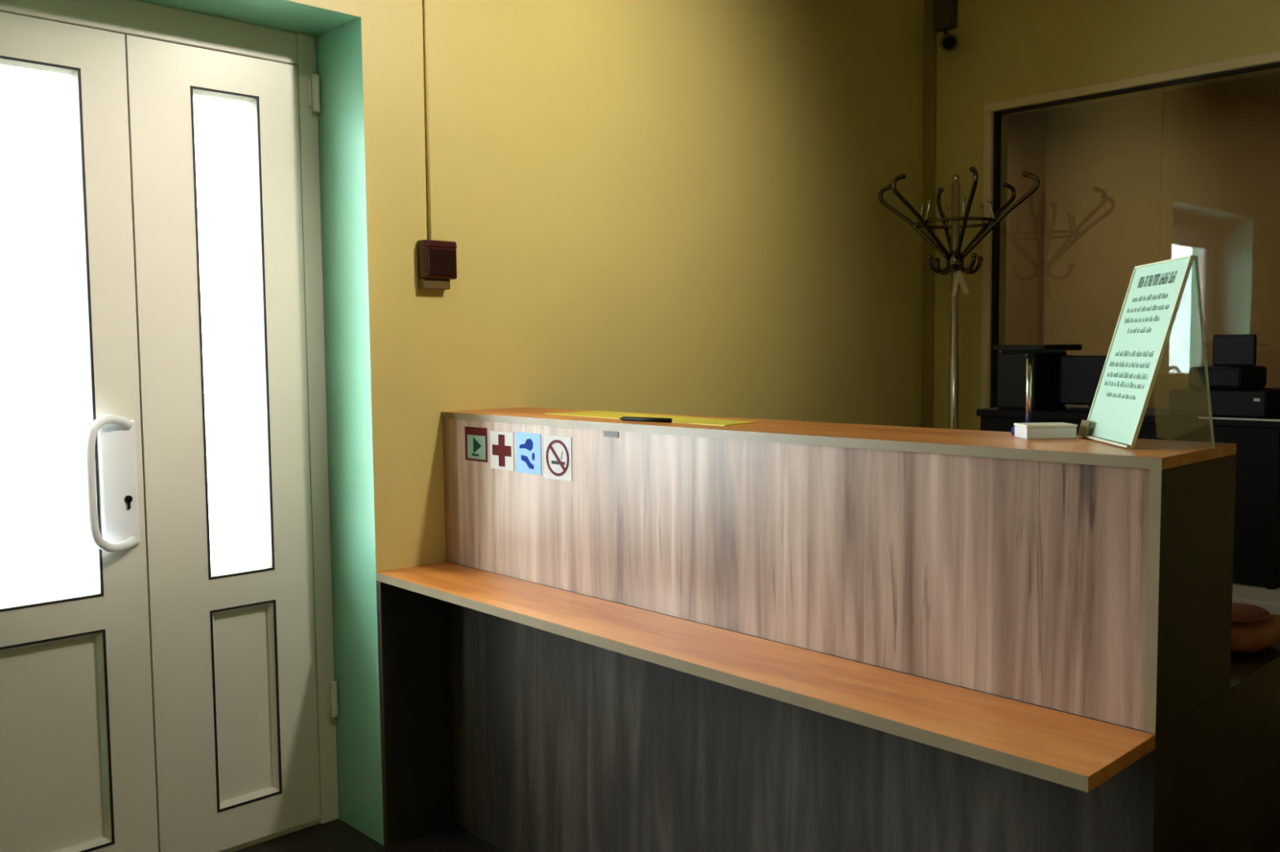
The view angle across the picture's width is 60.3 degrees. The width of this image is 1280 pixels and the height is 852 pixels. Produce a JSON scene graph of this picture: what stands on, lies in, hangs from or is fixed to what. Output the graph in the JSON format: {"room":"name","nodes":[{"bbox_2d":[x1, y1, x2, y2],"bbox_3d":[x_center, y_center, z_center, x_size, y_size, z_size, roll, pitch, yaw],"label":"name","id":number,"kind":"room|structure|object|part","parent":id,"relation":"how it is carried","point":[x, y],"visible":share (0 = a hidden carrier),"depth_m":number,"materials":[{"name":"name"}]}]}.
{"room":"reception area","nodes":[
{"label":"reception area","id":0,"kind":"room"},
{"bbox_2d":[234,818,505,851],"bbox_3d":[1.830,1.185,2.873,9.320,0.100,6.920,-4,6,-44],"label":"floor","id":1,"kind":"structure","parent":0,"point":[336,835],"depth_m":3.03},
{"bbox_2d":[376,407,1279,851],"bbox_3d":[0.290,0.579,2.572,0.986,1.180,1.966,-4,6,-44],"label":"reception desk","id":2,"kind":"object","parent":1,"relation":"on","point":[763,635],"depth_m":2.11,"materials":[{"name":"orange wood"}]},
{"bbox_3d":[-0.621,0.777,3.060,0.217,0.735,0.018,-4,6,-44],"label":"support panel","id":3,"kind":"part","parent":2,"relation":"part of","materials":[{"name":"grey laminate"}]},
{"bbox_2d":[464,426,487,462],"bbox_3d":[-0.443,0.049,2.972,0.002,0.092,0.104,-4,5,-43],"label":"sticker","id":4,"kind":"object","parent":2,"relation":"attached to","point":[476,438],"visible":1,"depth_m":2.97,"materials":[{"name":"green paper"}]},
{"bbox_2d":[489,431,514,471],"bbox_3d":[-0.362,0.064,2.887,0.002,0.100,0.104,-4,5,-43],"label":"sticker","id":5,"kind":"object","parent":2,"relation":"attached to","point":[501,443],"visible":1,"depth_m":2.88,"materials":[{"name":"white paper"}]},
{"bbox_2d":[515,431,541,475],"bbox_3d":[-0.285,0.069,2.804,0.002,0.104,0.106,-4,5,-43],"label":"sticker","id":6,"kind":"object","parent":2,"relation":"attached to","point":[528,446],"visible":1,"depth_m":2.80,"materials":[{"name":"blue paper"}]},
{"bbox_2d":[543,435,572,481],"bbox_3d":[-0.203,0.079,2.716,0.002,0.108,0.108,-4,5,-43],"label":"sticker","id":7,"kind":"object","parent":2,"relation":"attached to","point":[557,449],"visible":1,"depth_m":2.71,"materials":[{"name":"white paper"}]},
{"bbox_2d":[603,431,618,437],"bbox_3d":[-0.068,0.019,2.565,0.001,0.013,0.052,-4,5,-43],"label":"tape piece","id":8,"kind":"object","parent":2,"relation":"attached to","point":[606,433],"visible":1,"depth_m":2.56,"materials":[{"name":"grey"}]},
{"bbox_2d":[619,416,671,422],"bbox_3d":[0.011,-0.015,2.541,0.147,0.010,0.011,2,5,37],"label":"pen","id":9,"kind":"object","parent":2,"relation":"on","point":[624,418],"visible":1,"depth_m":2.53,"materials":[{"name":"black plastic"}]},
{"bbox_2d":[545,410,755,426],"bbox_3d":[0.033,-0.021,2.723,0.172,0.002,0.682,-4,5,-40],"label":"paper sheet","id":10,"kind":"object","parent":2,"relation":"on","point":[597,414],"visible":0.79,"depth_m":2.73,"materials":[{"name":"yellow paper"}]},
{"bbox_3d":[0.116,0.223,2.395,0.055,0.405,1.948,-4,6,-44],"label":"panel","id":11,"kind":"part","parent":2,"relation":"part of","materials":[{"name":"brown wood"}]},
{"bbox_3d":[0.132,0.814,2.421,0.018,0.735,1.949,-4,5,-43],"label":"panel","id":12,"kind":"part","parent":2,"relation":"part of","materials":[{"name":"grey wood"}]},
{"bbox_2d":[443,407,1236,470],"bbox_3d":[0.222,0.004,2.471,0.344,0.018,1.966,-4,6,-44],"label":"countertop","id":13,"kind":"structure","parent":2,"relation":"on","point":[1173,454],"depth_m":2.08,"materials":[{"name":"orange wood"}]},
{"bbox_2d":[999,349,1065,435],"bbox_3d":[0.744,-0.064,2.091,0.118,0.162,0.064,1,4,23],"label":"desk lamp","id":14,"kind":"object","parent":2,"relation":"on","point":[1029,354],"visible":0.67,"depth_m":2.09,"materials":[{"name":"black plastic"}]},
{"bbox_2d":[1013,422,1077,439],"bbox_3d":[0.744,0.009,2.022,0.094,0.026,0.062,-1,4,-2],"label":"box","id":15,"kind":"object","parent":2,"relation":"on","point":[1022,430],"visible":1,"depth_m":1.99,"materials":[{"name":"white cardboard"}]},
{"bbox_3d":[0.744,-0.002,2.022,0.094,0.005,0.062,-1,4,-2],"label":"lid","id":16,"kind":"part","parent":15,"relation":"part of","materials":[{"name":"beige cardboard"}]},
{"bbox_2d":[1077,255,1215,449],"bbox_3d":[0.864,-0.126,1.891,0.141,0.312,0.248,0,4,5],"label":"sign","id":17,"kind":"object","parent":2,"relation":"on","point":[1155,291],"visible":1,"depth_m":1.87,"materials":[{"name":"green paper"}]},
{"bbox_3d":[0.893,0.258,1.780,0.324,0.404,0.018,-4,6,-44],"label":"panel","id":18,"kind":"part","parent":2,"relation":"part of","materials":[{"name":"brown laminate"}]},
{"bbox_3d":[1.048,0.837,1.965,0.704,0.735,0.018,-4,6,-44],"label":"panel","id":19,"kind":"part","parent":2,"relation":"part of","materials":[{"name":"brown laminate"}]},
{"bbox_2d":[1231,603,1279,653],"bbox_3d":[1.160,0.391,2.148,0.193,0.081,0.144,-4,6,-44],"label":"pouf","id":20,"kind":"object","parent":2,"relation":"on","point":[1253,629],"visible":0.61,"depth_m":2.08,"materials":[{"name":"brown leather"}]},
{"bbox_2d":[878,166,1039,429],"bbox_3d":[1.238,0.028,4.349,0.601,2.014,0.613,-4,6,-44],"label":"coat rack","id":21,"kind":"object","parent":1,"relation":"on","point":[955,262],"visible":0.8,"depth_m":4.29,"materials":[{"name":"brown metal"}]},
{"bbox_3d":[1.090,-0.812,4.382,0.296,0.319,0.022,2,5,32],"label":"arm","id":22,"kind":"part","parent":21,"relation":"part of","materials":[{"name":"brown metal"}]},
{"bbox_3d":[1.081,-0.800,4.215,0.285,0.319,0.099,-4,6,-44],"label":"arm","id":23,"kind":"part","parent":21,"relation":"part of","materials":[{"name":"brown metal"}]},
{"bbox_3d":[1.239,-0.819,4.457,0.022,0.319,0.296,0,4,2],"label":"arm","id":24,"kind":"part","parent":21,"relation":"part of","materials":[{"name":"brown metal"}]},
{"bbox_2d":[952,271,968,297],"bbox_3d":[1.249,-0.553,4.284,0.066,0.102,0.004,-1,4,0],"label":"paper tag","id":25,"kind":"object","parent":21,"relation":"hanging from","point":[958,278],"visible":1,"depth_m":4.28,"materials":[{"name":"beige paper"}]},
{"bbox_3d":[1.220,-0.795,4.124,0.022,0.319,0.296,0,4,2],"label":"arm","id":26,"kind":"part","parent":21,"relation":"part of","materials":[{"name":"brown metal"}]},
{"bbox_3d":[1.379,-0.814,4.365,0.296,0.319,0.022,-3,5,-28],"label":"arm","id":27,"kind":"part","parent":21,"relation":"part of","materials":[{"name":"brown metal"}]},
{"bbox_3d":[1.369,-0.802,4.199,0.080,0.319,0.290,-4,6,-44],"label":"arm","id":28,"kind":"part","parent":21,"relation":"part of","materials":[{"name":"brown metal"}]},
{"bbox_2d":[1231,582,1279,615],"bbox_3d":[1.594,0.757,3.293,0.730,0.700,1.250,-4,6,-44],"label":"office desk","id":29,"kind":"object","parent":1,"relation":"on","point":[1268,600],"visible":0.02,"depth_m":2.83,"materials":[{"name":"grey laminate"}]},
{"bbox_2d":[976,405,1279,590],"bbox_3d":[1.568,0.183,3.244,0.373,0.451,1.065,-4,6,-44],"label":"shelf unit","id":30,"kind":"object","parent":29,"relation":"on","point":[1256,543],"visible":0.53,"depth_m":2.94,"materials":[{"name":"black wood"}]},
{"bbox_2d":[992,344,1082,409],"bbox_3d":[1.266,-0.159,3.510,0.260,0.202,0.175,-4,6,-44],"label":"stand","id":31,"kind":"object","parent":30,"relation":"on","point":[1011,367],"visible":0.73,"depth_m":3.45,"materials":[{"name":"black plastic"}]},
{"bbox_2d":[996,351,1066,409],"bbox_3d":[1.254,-0.148,3.523,0.220,0.180,0.130,-4,6,-44],"label":"computer monitor","id":32,"kind":"object","parent":31,"relation":"on","point":[1011,367],"depth_m":3.45,"materials":[{"name":"black plastic"}]},
{"bbox_3d":[1.266,-0.249,3.503,0.260,0.020,0.175,-4,6,-44],"label":"lid","id":33,"kind":"part","parent":31,"relation":"part of","materials":[{"name":"black plastic"}]},
{"bbox_2d":[1050,355,1106,410],"bbox_3d":[1.390,-0.135,3.405,0.130,0.168,0.220,-4,6,-44],"label":"computer monitor","id":34,"kind":"object","parent":30,"relation":"on","point":[1075,379],"visible":0.53,"depth_m":3.40,"materials":[{"name":"black plastic"}]},
{"bbox_2d":[1168,333,1279,418],"bbox_3d":[1.673,-0.145,3.099,0.285,0.225,0.250,-4,6,-44],"label":"printer","id":35,"kind":"object","parent":30,"relation":"on","point":[1236,384],"visible":0.99,"depth_m":3.05,"materials":[{"name":"black plastic"}]},
{"bbox_2d":[1212,333,1257,366],"bbox_3d":[1.696,-0.216,3.142,0.015,0.090,0.115,-4,6,-44],"label":"paper tray","id":36,"kind":"object","parent":35,"relation":"on","point":[1228,350],"depth_m":3.13,"materials":[{"name":"black plastic"}]},
{"bbox_2d":[137,0,924,845],"bbox_3d":[-0.850,-0.356,3.062,5.656,3.000,0.400,-4,6,-44],"label":"wall","id":37,"kind":"structure","parent":0,"point":[651,206],"depth_m":3.42,"materials":[{"name":"yellow paint"}]},
{"bbox_2d":[0,11,158,851],"bbox_3d":[-1.556,0.119,2.459,0.910,2.106,0.152,-4,6,-44],"label":"door","id":38,"kind":"structure","parent":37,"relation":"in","point":[77,761],"depth_m":2.68,"materials":[{"name":"white plastic"}]},
{"bbox_3d":[-1.587,0.790,2.523,0.669,0.531,0.024,-4,6,-44],"label":"panel","id":39,"kind":"part","parent":38,"relation":"part of","materials":[{"name":"white plastic"}]},
{"bbox_3d":[-1.283,0.140,2.669,0.026,0.337,0.140,1,4,20],"label":"handle","id":40,"kind":"part","parent":38,"relation":"part of","materials":[{"name":"white plastic"}]},
{"bbox_3d":[-1.285,0.142,2.716,0.087,0.312,0.014,-4,6,-44],"label":"lock plate","id":41,"kind":"part","parent":38,"relation":"part of","materials":[{"name":"white plastic"}]},
{"bbox_2d":[0,0,338,851],"bbox_3d":[-1.424,0.072,2.625,1.459,2.218,0.093,-4,6,-44],"label":"trim","id":42,"kind":"structure","parent":37,"relation":"attached to","point":[135,18],"depth_m":3.04,"materials":[{"name":"white plastic"}]},
{"bbox_2d":[124,35,320,851],"bbox_3d":[-1.105,0.081,2.940,0.446,2.106,0.068,-4,6,-44],"label":"door","id":43,"kind":"structure","parent":37,"relation":"in","point":[233,658],"depth_m":2.91,"materials":[{"name":"white plastic"}]},
{"bbox_3d":[-1.088,0.751,3.003,0.168,0.531,0.024,-4,6,-44],"label":"panel","id":44,"kind":"part","parent":43,"relation":"part of","materials":[{"name":"white plastic"}]},
{"bbox_2d":[423,0,431,239],"bbox_3d":[-0.583,-1.181,2.985,0.015,1.347,0.010,-4,6,-44],"label":"cable","id":45,"kind":"object","parent":37,"relation":"attached to","point":[425,31],"visible":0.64,"depth_m":3.00,"materials":[{"name":"yellow paint"}]},
{"bbox_2d":[417,239,457,289],"bbox_3d":[-0.557,-0.443,3.030,0.104,0.132,0.046,-4,6,-44],"label":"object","id":46,"kind":"object","parent":37,"relation":"attached to","point":[436,259],"visible":1,"depth_m":3.01,"materials":[{"name":"red plastic"}]},
{"bbox_2d":[1004,110,1046,345],"bbox_3d":[1.687,-0.644,6.829,3.244,3.000,0.120,-4,6,-44],"label":"wall","id":47,"kind":"structure","parent":0,"point":[1026,143],"depth_m":7.67,"materials":[{"name":"brown paint"}]},
{"bbox_2d":[933,0,1279,636],"bbox_3d":[3.129,-0.385,2.923,0.120,3.000,5.324,-4,6,-44],"label":"wall","id":48,"kind":"structure","parent":0,"point":[1005,49],"depth_m":4.42,"materials":[{"name":"yellow paint"}]},
{"bbox_2d":[920,0,937,427],"bbox_3d":[1.248,-0.496,4.767,0.020,3.000,0.052,-4,6,-44],"label":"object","id":49,"kind":"structure","parent":48,"relation":"attached to","point":[930,35],"depth_m":4.73,"materials":[{"name":"yellow"}]},
{"bbox_2d":[932,0,958,52],"bbox_3d":[1.270,-1.665,4.583,0.101,0.242,0.159,0,4,14],"label":"security camera","id":50,"kind":"object","parent":48,"relation":"attached to","point":[944,12],"visible":1,"depth_m":4.58,"materials":[{"name":"brown plastic"}]},
{"bbox_2d":[980,49,1279,408],"bbox_3d":[2.452,-0.573,3.512,0.018,1.378,2.960,-4,6,-44],"label":"trim","id":51,"kind":"structure","parent":48,"relation":"attached to","point":[1272,56],"depth_m":4.44,"materials":[{"name":"beige paint"}]},
{"bbox_2d":[990,62,1279,408],"bbox_3d":[2.476,-0.575,3.536,0.049,1.306,2.888,-4,6,-44],"label":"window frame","id":52,"kind":"structure","parent":48,"relation":"in","point":[997,114],"depth_m":4.53,"materials":[{"name":"black metal"}]},
{"bbox_2d":[1042,72,1279,408],"bbox_3d":[4.995,-0.606,5.825,0.120,3.000,6.920,-4,6,-44],"label":"wall","id":53,"kind":"structure","parent":0,"point":[1131,182],"depth_m":7.23,"materials":[{"name":"brown paint"}]},
{"bbox_2d":[1042,69,1279,111],"bbox_3d":[1.800,-1.907,2.656,9.320,0.100,6.920,-4,6,-44],"label":"ceiling","id":54,"kind":"structure","parent":0,"point":[1274,71],"depth_m":7.18,"materials":[{"name":"beige paint"}]},
{"label":"outside","id":55,"kind":"structure","parent":0,"visible":0},
{"bbox_2d":[0,443,263,602],"bbox_3d":[-5.867,0.948,7.615,26.000,0.100,12.996,-4,6,-44],"label":"ground","id":56,"kind":"structure","parent":55,"point":[45,542],"depth_m":9.07,"materials":[{"name":"white"}]}
]}

